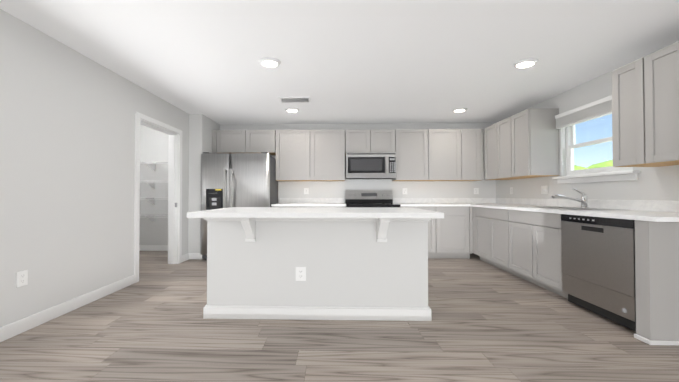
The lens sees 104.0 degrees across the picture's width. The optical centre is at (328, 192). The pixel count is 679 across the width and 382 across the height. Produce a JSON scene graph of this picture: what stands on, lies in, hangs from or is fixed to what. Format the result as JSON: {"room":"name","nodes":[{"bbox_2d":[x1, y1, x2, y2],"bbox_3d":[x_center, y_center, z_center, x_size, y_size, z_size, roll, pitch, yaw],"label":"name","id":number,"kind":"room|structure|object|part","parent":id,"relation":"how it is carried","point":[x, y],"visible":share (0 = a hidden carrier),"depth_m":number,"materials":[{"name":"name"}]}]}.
{"room":"kitchen","nodes":[
{"label":"kitchen","id":0,"kind":"room"},
{"bbox_2d":[0,9,188,326],"bbox_3d":[-2.507,-0.139,0.718,0.140,2.440,7.480,0,-1,1],"label":"wall","id":1,"kind":"structure","parent":0,"point":[67,144],"depth_m":2.40,"materials":[{"name":"white paint"}]},
{"bbox_2d":[16,270,27,287],"bbox_3d":[-2.401,0.677,2.077,0.011,0.118,0.072,0,-1,1],"label":"electrical outlet","id":2,"kind":"object","parent":1,"relation":"attached to","point":[21,278],"visible":1,"depth_m":2.07,"materials":[{"name":"white plastic"}]},
{"bbox_2d":[0,275,134,341],"bbox_3d":[-2.440,1.021,0.113,0.020,0.105,6.240,0,-1,1],"label":"baseboard","id":3,"kind":"structure","parent":1,"relation":"attached to","point":[13,329],"depth_m":2.34,"materials":[{"name":"white wood"}]},
{"bbox_2d":[134,112,181,282],"bbox_3d":[-2.440,0.067,3.735,0.185,2.100,0.980,0,-1,1],"label":"door frame","id":4,"kind":"structure","parent":1,"relation":"attached to","point":[174,197],"depth_m":4.13,"materials":[{"name":"white wood"}]},
{"bbox_2d":[182,253,195,258],"bbox_3d":[-2.500,1.075,4.655,0.020,0.105,0.880,0,-1,1],"label":"baseboard","id":5,"kind":"structure","parent":1,"relation":"attached to","point":[188,254],"depth_m":4.38,"materials":[{"name":"white wood"}]},
{"bbox_2d":[188,114,219,252],"bbox_3d":[-2.305,-0.091,4.790,0.364,2.440,0.670,0,-1,1],"label":"wall","id":6,"kind":"structure","parent":0,"point":[201,127],"depth_m":4.46,"materials":[{"name":"white paint"}]},
{"bbox_2d":[139,123,495,244],"bbox_3d":[-0.535,-0.086,5.161,7.680,2.440,0.150,0,-1,1],"label":"wall","id":7,"kind":"structure","parent":0,"point":[154,145],"depth_m":5.09,"materials":[{"name":"white paint"}]},
{"bbox_2d":[139,245,167,250],"bbox_3d":[-3.363,1.081,5.124,1.766,0.105,0.020,0,-1,1],"label":"baseboard","id":8,"kind":"structure","parent":7,"relation":"attached to","point":[141,247],"depth_m":5.12,"materials":[{"name":"white wood"}]},
{"bbox_2d":[216,130,251,152],"bbox_3d":[-1.725,-0.916,4.956,0.608,0.406,0.328,0,-1,1],"label":"upper cabinet","id":9,"kind":"object","parent":7,"relation":"attached to","point":[227,141],"depth_m":4.80,"materials":[{"name":"grey wood"}]},
{"bbox_2d":[252,130,275,154],"bbox_3d":[-1.269,-0.916,4.946,0.608,0.406,0.328,0,-1,1],"label":"upper cabinet","id":10,"kind":"object","parent":7,"relation":"attached to","point":[262,140],"depth_m":4.79,"materials":[{"name":"grey wood"}]},
{"bbox_2d":[276,130,315,180],"bbox_3d":[-0.608,-0.666,4.928,0.703,0.906,0.328,0,-1,1],"label":"upper cabinet","id":11,"kind":"object","parent":7,"relation":"attached to","point":[295,149],"depth_m":4.77,"materials":[{"name":"grey wood"}]},
{"bbox_2d":[304,188,308,193],"bbox_3d":[-0.431,-0.017,5.078,0.090,0.118,0.008,0,-1,1],"label":"electrical outlet","id":12,"kind":"object","parent":7,"relation":"attached to","point":[306,190],"visible":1,"depth_m":5.08,"materials":[{"name":"white plastic"}]},
{"bbox_2d":[316,130,347,180],"bbox_3d":[-0.057,-0.666,4.916,0.703,0.906,0.328,0,-1,1],"label":"upper cabinet","id":13,"kind":"object","parent":7,"relation":"attached to","point":[331,145],"depth_m":4.76,"materials":[{"name":"grey wood"}]},
{"bbox_2d":[348,129,375,152],"bbox_3d":[0.561,-0.910,4.905,0.521,0.418,0.328,0,-1,1],"label":"upper cabinet","id":14,"kind":"object","parent":7,"relation":"attached to","point":[359,141],"depth_m":4.75,"materials":[{"name":"grey wood"}]},
{"bbox_2d":[345,153,395,178],"bbox_3d":[0.745,-0.468,4.838,0.878,0.445,0.443,0,-1,1],"label":"microwave","id":15,"kind":"object","parent":14,"relation":"attached to","point":[370,165],"visible":1,"depth_m":4.66,"materials":[{"name":"grey metal"}]},
{"bbox_3d":[1.014,-0.476,4.633,0.048,0.302,0.044,0,-1,1],"label":"handle","id":16,"kind":"part","parent":15,"relation":"part of","materials":[{"name":"metal"}]},
{"bbox_2d":[376,129,395,152],"bbox_3d":[0.929,-0.910,4.897,0.521,0.418,0.328,0,-1,1],"label":"upper cabinet","id":17,"kind":"object","parent":7,"relation":"attached to","point":[385,138],"depth_m":4.74,"materials":[{"name":"grey wood"}]},
{"bbox_2d":[402,188,406,193],"bbox_3d":[1.443,-0.018,5.037,0.090,0.118,0.008,0,-1,1],"label":"electrical outlet","id":18,"kind":"object","parent":7,"relation":"attached to","point":[404,190],"visible":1,"depth_m":5.04,"materials":[{"name":"white plastic"}]},
{"bbox_2d":[392,129,435,180],"bbox_3d":[1.522,-0.667,4.881,0.653,0.906,0.328,0,-1,1],"label":"upper cabinet","id":19,"kind":"object","parent":7,"relation":"attached to","point":[421,155],"depth_m":4.72,"materials":[{"name":"grey wood"}]},
{"bbox_2d":[432,129,467,180],"bbox_3d":[2.063,-0.667,4.869,0.735,0.906,0.328,0,-1,1],"label":"upper cabinet","id":20,"kind":"object","parent":7,"relation":"attached to","point":[449,146],"depth_m":4.71,"materials":[{"name":"grey wood"}]},
{"bbox_2d":[468,129,482,180],"bbox_3d":[2.504,-0.667,4.860,0.462,0.906,0.328,0,-1,1],"label":"upper cabinet","id":21,"kind":"object","parent":7,"relation":"attached to","point":[475,136],"depth_m":4.70,"materials":[{"name":"grey wood"}]},
{"bbox_2d":[474,188,478,193],"bbox_3d":[2.783,-0.018,5.007,0.090,0.118,0.008,0,-1,1],"label":"electrical outlet","id":22,"kind":"object","parent":7,"relation":"attached to","point":[476,190],"visible":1,"depth_m":5.00,"materials":[{"name":"white plastic"}]},
{"bbox_2d":[279,198,678,211],"bbox_3d":[1.065,0.142,3.461,4.103,0.102,3.168,0,-1,1],"label":"backsplash","id":23,"kind":"structure","parent":7,"relation":"attached to","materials":[{"name":"stone"}]},
{"bbox_2d":[0,251,678,381],"bbox_3d":[-0.625,1.115,1.022,7.680,0.060,8.400,0,-1,1],"label":"floor","id":24,"kind":"structure","parent":0,"point":[489,323],"depth_m":1.93,"materials":[{"name":"brown wood"}]},
{"bbox_2d":[200,152,277,259],"bbox_3d":[-1.526,0.240,4.644,1.120,1.775,0.858,0,-1,1],"label":"fridge","id":25,"kind":"object","parent":24,"relation":"on","point":[228,180],"visible":0.54,"depth_m":4.30,"materials":[{"name":"grey metal"}]},
{"bbox_3d":[-1.617,0.073,4.263,0.144,0.900,0.088,0,-1,1],"label":"handle","id":26,"kind":"part","parent":25,"relation":"part of","materials":[{"name":"metal"}]},
{"bbox_2d":[272,206,315,206],"bbox_3d":[-0.607,0.687,4.772,0.701,0.884,0.608,0,-1,1],"label":"base cabinet","id":27,"kind":"object","parent":24,"relation":"on","point":[272,206],"depth_m":4.49,"materials":[{"name":"grey"}]},
{"bbox_2d":[203,219,431,320],"bbox_3d":[-0.103,0.654,2.497,1.964,0.896,0.781,0,-1,1],"label":"kitchen island","id":28,"kind":"object","parent":24,"relation":"on","point":[325,263],"depth_m":2.30,"materials":[{"name":"white paint"}]},
{"bbox_2d":[296,267,305,280],"bbox_3d":[-0.243,0.710,2.299,0.090,0.118,0.008,0,-1,1],"label":"outlet","id":29,"kind":"object","parent":28,"relation":"attached to","point":[300,271],"depth_m":2.30,"materials":[{"name":"white plastic"}]},
{"bbox_2d":[187,207,442,218],"bbox_3d":[-0.104,0.184,2.465,1.970,0.044,0.884,0,-1,1],"label":"island countertop","id":30,"kind":"structure","parent":28,"relation":"on","point":[231,212],"depth_m":2.04,"materials":[{"name":"white stone"}]},
{"bbox_2d":[316,206,345,206],"bbox_3d":[-0.058,0.687,4.760,0.703,0.884,0.608,0,-1,1],"label":"base cabinet","id":31,"kind":"object","parent":24,"relation":"on","point":[316,206],"depth_m":4.48,"materials":[{"name":"grey"}]},
{"bbox_2d":[271,198,345,205],"bbox_3d":[-0.332,0.175,4.752,1.253,0.136,0.648,0,-1,1],"label":"countertop","id":32,"kind":"structure","parent":31,"relation":"on","point":[282,201],"depth_m":5.05,"materials":[{"name":"stone"}]},
{"bbox_2d":[345,190,399,206],"bbox_3d":[0.745,0.546,4.677,0.888,1.165,0.686,0,-1,1],"label":"range","id":33,"kind":"object","parent":24,"relation":"on","point":[368,198],"visible":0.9,"depth_m":4.94,"materials":[{"name":"grey metal"}]},
{"bbox_3d":[0.739,0.655,4.405,0.876,0.859,0.036,0,-1,1],"label":"door","id":34,"kind":"part","parent":33,"relation":"part of","materials":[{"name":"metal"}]},
{"bbox_2d":[400,206,443,257],"bbox_3d":[1.534,0.686,4.725,0.668,0.884,0.608,0,-1,1],"label":"base cabinet","id":35,"kind":"object","parent":24,"relation":"on","point":[435,243],"depth_m":4.42,"materials":[{"name":"grey wood"}]},
{"bbox_2d":[440,206,472,258],"bbox_3d":[2.055,0.686,4.713,0.680,0.884,0.608,0,-1,1],"label":"base cabinet","id":36,"kind":"object","parent":24,"relation":"on","point":[450,234],"depth_m":4.42,"materials":[{"name":"grey wood"}]},
{"bbox_2d":[393,198,470,205],"bbox_3d":[1.770,0.174,4.704,1.143,0.136,0.651,0,-1,1],"label":"countertop","id":37,"kind":"structure","parent":36,"relation":"on","point":[401,201],"depth_m":5.00,"materials":[{"name":"stone"}]},
{"bbox_2d":[471,198,678,221],"bbox_3d":[2.715,0.159,3.425,0.803,0.136,3.168,0,-1,1],"label":"countertop","id":38,"kind":"structure","parent":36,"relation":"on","point":[654,211],"depth_m":2.69,"materials":[{"name":"stone"}]},
{"bbox_2d":[551,188,588,207],"bbox_3d":[2.772,0.069,3.050,0.403,0.228,0.062,0,-1,1],"label":"faucet","id":39,"kind":"object","parent":38,"relation":"on","point":[583,200],"visible":1,"depth_m":3.04,"materials":[{"name":"silver metal"}]},
{"bbox_2d":[517,206,623,209],"bbox_3d":[2.755,0.279,3.078,0.582,0.190,0.794,0,-1,1],"label":"sink","id":40,"kind":"object","parent":38,"relation":"in","point":[561,208],"visible":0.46,"depth_m":3.06,"materials":[{"name":"metal"}]},
{"bbox_2d":[473,207,560,273],"bbox_3d":[2.753,0.677,3.923,0.748,0.884,0.980,0,-1,1],"label":"base cabinet","id":41,"kind":"object","parent":24,"relation":"on","point":[491,241],"depth_m":3.74,"materials":[{"name":"white wood"}]},
{"bbox_2d":[509,223,644,306],"bbox_3d":[2.735,0.759,3.100,0.748,0.699,0.911,0,-1,1],"label":"base cabinet","id":42,"kind":"object","parent":24,"relation":"on","point":[525,245],"depth_m":2.91,"materials":[{"name":"white wood"}]},
{"bbox_2d":[561,214,635,330],"bbox_3d":[2.700,0.658,2.322,0.780,0.884,0.642,0,-1,1],"label":"dishwasher","id":43,"kind":"object","parent":24,"relation":"on","point":[598,264],"visible":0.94,"depth_m":2.26,"materials":[{"name":"silver metal"}]},
{"bbox_2d":[0,0,678,124],"bbox_3d":[-0.625,-1.385,1.052,7.680,0.060,8.400,0,-1,1],"label":"ceiling","id":44,"kind":"structure","parent":0,"point":[383,61],"depth_m":2.49,"materials":[{"name":"white paint"}]},
{"bbox_2d":[259,57,280,66],"bbox_3d":[-0.606,-1.323,2.721,0.230,0.023,0.184,0,-1,1],"label":"recessed light","id":45,"kind":"object","parent":44,"relation":"in","point":[269,62],"visible":1,"depth_m":2.69,"materials":[{"name":"white plastic"}]},
{"bbox_2d":[285,108,298,111],"bbox_3d":[-0.585,-1.305,4.237,0.230,0.023,0.184,0,-1,1],"label":"recessed light","id":46,"kind":"object","parent":44,"relation":"in","point":[292,109],"visible":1,"depth_m":4.20,"materials":[{"name":"white plastic"}]},
{"bbox_2d":[278,97,310,102],"bbox_3d":[-0.482,-1.316,3.794,0.445,0.012,0.210,0,-1,1],"label":"ceiling vent","id":47,"kind":"object","parent":44,"relation":"in","point":[295,99],"visible":0.98,"depth_m":3.78,"materials":[{"name":"white metal"}]},
{"bbox_2d":[452,108,466,111],"bbox_3d":[2.085,-1.305,4.232,0.230,0.023,0.184,0,-1,1],"label":"recessed light","id":48,"kind":"object","parent":44,"relation":"in","point":[459,109],"visible":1,"depth_m":4.20,"materials":[{"name":"white plastic"}]},
{"bbox_2d":[512,58,537,67],"bbox_3d":[2.026,-1.323,2.738,0.230,0.023,0.184,0,-1,1],"label":"recessed light","id":49,"kind":"object","parent":44,"relation":"in","point":[525,63],"visible":1,"depth_m":2.71,"materials":[{"name":"white plastic"}]},
{"bbox_2d":[496,41,678,200],"bbox_3d":[3.138,-0.137,0.929,0.150,2.440,8.150,0,-1,1],"label":"wall","id":50,"kind":"structure","parent":0,"point":[661,183],"depth_m":3.13,"materials":[{"name":"white paint"}]},
{"bbox_2d":[492,118,507,177],"bbox_3d":[2.927,-0.676,4.126,0.408,0.906,0.470,0,-1,1],"label":"upper cabinet","id":51,"kind":"object","parent":50,"relation":"attached to","point":[500,129],"depth_m":4.23,"materials":[{"name":"grey wood"}]},
{"bbox_2d":[484,126,515,179],"bbox_3d":[2.935,-0.672,4.460,0.408,0.906,0.448,0,-1,1],"label":"upper cabinet","id":52,"kind":"object","parent":50,"relation":"attached to","point":[487,131],"depth_m":4.56,"materials":[{"name":"grey wood"}]},
{"bbox_2d":[508,108,559,177],"bbox_3d":[2.920,-0.679,3.806,0.408,0.906,0.420,0,-1,1],"label":"upper cabinet","id":53,"kind":"object","parent":50,"relation":"attached to","point":[533,135],"depth_m":3.60,"materials":[{"name":"grey wood"}]},
{"bbox_2d":[541,186,547,193],"bbox_3d":[3.115,-0.032,3.839,0.022,0.118,0.118,0,-1,1],"label":"light switch","id":54,"kind":"object","parent":50,"relation":"attached to","point":[544,189],"visible":1,"depth_m":3.84,"materials":[{"name":"white plastic"}]},
{"bbox_2d":[552,114,640,183],"bbox_3d":[3.142,-0.552,3.135,0.210,0.874,0.990,0,-1,1],"label":"window","id":55,"kind":"structure","parent":50,"relation":"in","point":[570,139],"depth_m":3.21,"materials":[{"name":"white"}]},
{"bbox_2d":[555,95,611,164],"bbox_3d":[3.079,-0.700,3.135,0.060,0.680,0.904,0,-1,1],"label":"window blind","id":56,"kind":"object","parent":55,"relation":"attached to","point":[593,110],"visible":0.65,"depth_m":3.19,"materials":[{"name":"white"}]},
{"bbox_3d":[3.071,-0.609,3.485,0.012,0.505,0.046,0,-1,1],"label":"cord","id":57,"kind":"part","parent":56,"relation":"part of","materials":[{"name":"white plastic"}]},
{"bbox_2d":[612,63,659,166],"bbox_3d":[2.888,-0.697,2.357,0.408,0.906,0.330,0,-1,1],"label":"upper cabinet","id":58,"kind":"object","parent":50,"relation":"attached to","point":[621,77],"depth_m":2.44,"materials":[{"name":"grey wood"}]},
{"bbox_2d":[632,45,678,165],"bbox_3d":[2.883,-0.699,2.112,0.408,0.906,0.410,0,-1,1],"label":"upper cabinet","id":59,"kind":"object","parent":50,"relation":"attached to","point":[645,118],"depth_m":2.20,"materials":[{"name":"grey wood"}]},
{"bbox_2d":[672,42,678,161],"bbox_3d":[2.877,-0.703,1.839,0.408,0.906,0.385,0,-1,1],"label":"upper cabinet","id":60,"kind":"object","parent":50,"relation":"attached to","point":[675,47],"depth_m":2.06,"materials":[{"name":"grey wood"}]},
{"label":"outside","id":61,"kind":"structure","parent":0,"visible":0},
{"bbox_3d":[21.770,1.460,9.428,36.710,0.050,60.000,0,-1,1],"label":"ground","id":62,"kind":"structure","parent":61,"visible":0},
{"bbox_2d":[574,160,612,169],"bbox_3d":[9.109,0.194,9.738,2.720,2.489,5.726,0,-1,1],"label":"tree","id":63,"kind":"object","parent":62,"relation":"on","point":[606,164],"depth_m":8.71,"materials":[{"name":"green plant"}]}
]}

